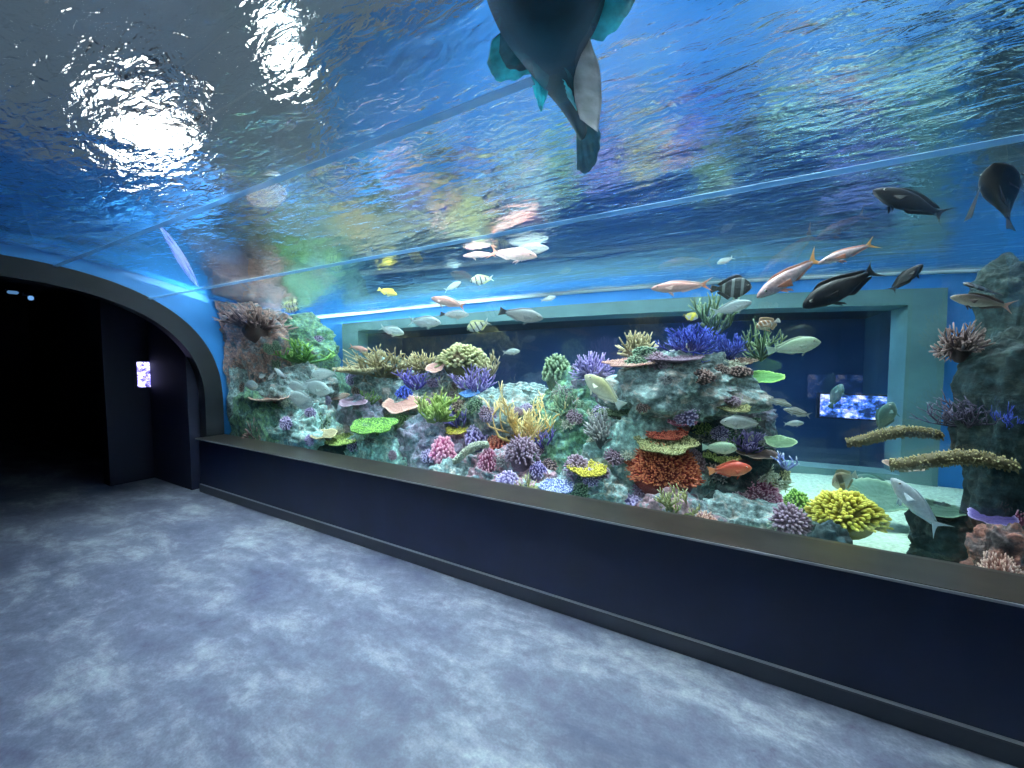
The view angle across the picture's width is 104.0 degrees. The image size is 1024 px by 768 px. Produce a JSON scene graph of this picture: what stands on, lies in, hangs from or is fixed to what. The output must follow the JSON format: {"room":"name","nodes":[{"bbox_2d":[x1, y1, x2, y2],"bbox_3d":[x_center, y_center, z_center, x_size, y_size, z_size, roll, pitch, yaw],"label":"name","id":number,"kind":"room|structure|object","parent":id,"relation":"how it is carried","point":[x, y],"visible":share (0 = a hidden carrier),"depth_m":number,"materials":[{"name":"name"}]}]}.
{"room":"animal exhibit","nodes":[
{"label":"animal exhibit","id":0,"kind":"room"},
{"bbox_2d":[0,302,35,440],"bbox_3d":[-10.297,-0.160,6.269,0.100,2.600,3.850,2,4,30],"label":"wall","id":1,"kind":"structure","parent":0,"point":[17,411],"depth_m":7.62,"materials":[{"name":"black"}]},
{"bbox_2d":[0,278,70,303],"bbox_3d":[-7.433,-1.414,4.555,6.500,0.100,3.850,2,4,30],"label":"ceiling","id":2,"kind":"structure","parent":0,"point":[44,292],"depth_m":6.34,"materials":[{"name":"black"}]},
{"bbox_2d":[4,283,20,293],"bbox_3d":[-7.100,-1.354,5.684,0.080,0.148,0.140,2,4,30],"label":"lamp","id":3,"kind":"object","parent":2,"relation":"attached to","point":[12,290],"visible":1,"depth_m":5.67,"materials":[{"name":"blue"}]},
{"bbox_2d":[7,290,18,293],"bbox_3d":[-7.092,-1.301,5.682,0.060,0.042,0.100,2,4,30],"label":"diffuser","id":4,"kind":"object","parent":3,"relation":"attached to","point":[8,291],"depth_m":5.67,"materials":[{"name":"white"}]},
{"bbox_2d":[22,285,38,299],"bbox_3d":[-7.019,-1.329,5.828,0.080,0.214,0.140,2,4,30],"label":"lamp","id":5,"kind":"object","parent":2,"relation":"attached to","point":[30,295],"visible":1,"depth_m":5.81,"materials":[{"name":"blue"}]},
{"bbox_2d":[94,298,154,485],"bbox_3d":[-4.796,-0.084,4.951,0.200,2.600,0.417,2,4,30],"label":"wall partition","id":6,"kind":"structure","parent":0,"point":[121,334],"depth_m":4.87,"materials":[{"name":"blue"}]},
{"bbox_2d":[133,360,150,389],"bbox_3d":[-4.620,-0.120,5.035,0.029,0.374,0.216,2,4,30],"label":"screen","id":7,"kind":"object","parent":6,"relation":"attached to","point":[141,368],"visible":0.6,"depth_m":5.00,"materials":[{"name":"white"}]},
{"bbox_2d":[0,437,1017,767],"bbox_3d":[-2.876,1.431,2.106,17.000,0.100,3.850,2,4,30],"label":"floor","id":8,"kind":"structure","parent":0,"point":[152,622],"depth_m":1.95,"materials":[{"name":"grey carpet"}]},
{"bbox_2d":[27,292,1023,741],"bbox_3d":[-2.267,-0.024,3.895,16.200,2.600,0.260,2,4,30],"label":"wall","id":9,"kind":"structure","parent":0,"point":[958,658],"depth_m":2.20,"materials":[{"name":"black paint"}]},
{"bbox_2d":[195,434,1023,607],"bbox_3d":[0.630,0.751,2.316,9.560,0.016,0.315,2,4,30],"label":"trim","id":10,"kind":"structure","parent":9,"relation":"on","point":[985,583],"depth_m":2.04,"materials":[{"name":"metal"}]},
{"bbox_2d":[0,0,1023,576],"bbox_3d":[-0.205,-0.049,0.807,9.560,1.755,3.600,2,4,30],"label":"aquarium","id":11,"kind":"object","parent":10,"relation":"on","point":[754,264],"visible":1,"depth_m":1.69,"materials":[{"name":"glass"}]},
{"bbox_2d":[199,484,1023,767],"bbox_3d":[0.563,1.332,2.231,9.560,0.085,0.019,2,4,30],"label":"baseboard","id":12,"kind":"structure","parent":9,"relation":"attached to","point":[992,747],"depth_m":1.98,"materials":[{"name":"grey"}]},
{"bbox_3d":[-4.349,-0.542,3.328,0.100,3.700,8.500,2,4,30],"label":"wall","id":13,"kind":"structure","parent":0,"visible":0},
{"bbox_2d":[0,255,222,436],"bbox_3d":[-4.410,0.110,3.227,0.150,2.410,3.660,2,4,30],"label":"trim","id":14,"kind":"structure","parent":13,"relation":"attached to","point":[199,357],"depth_m":4.16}
]}

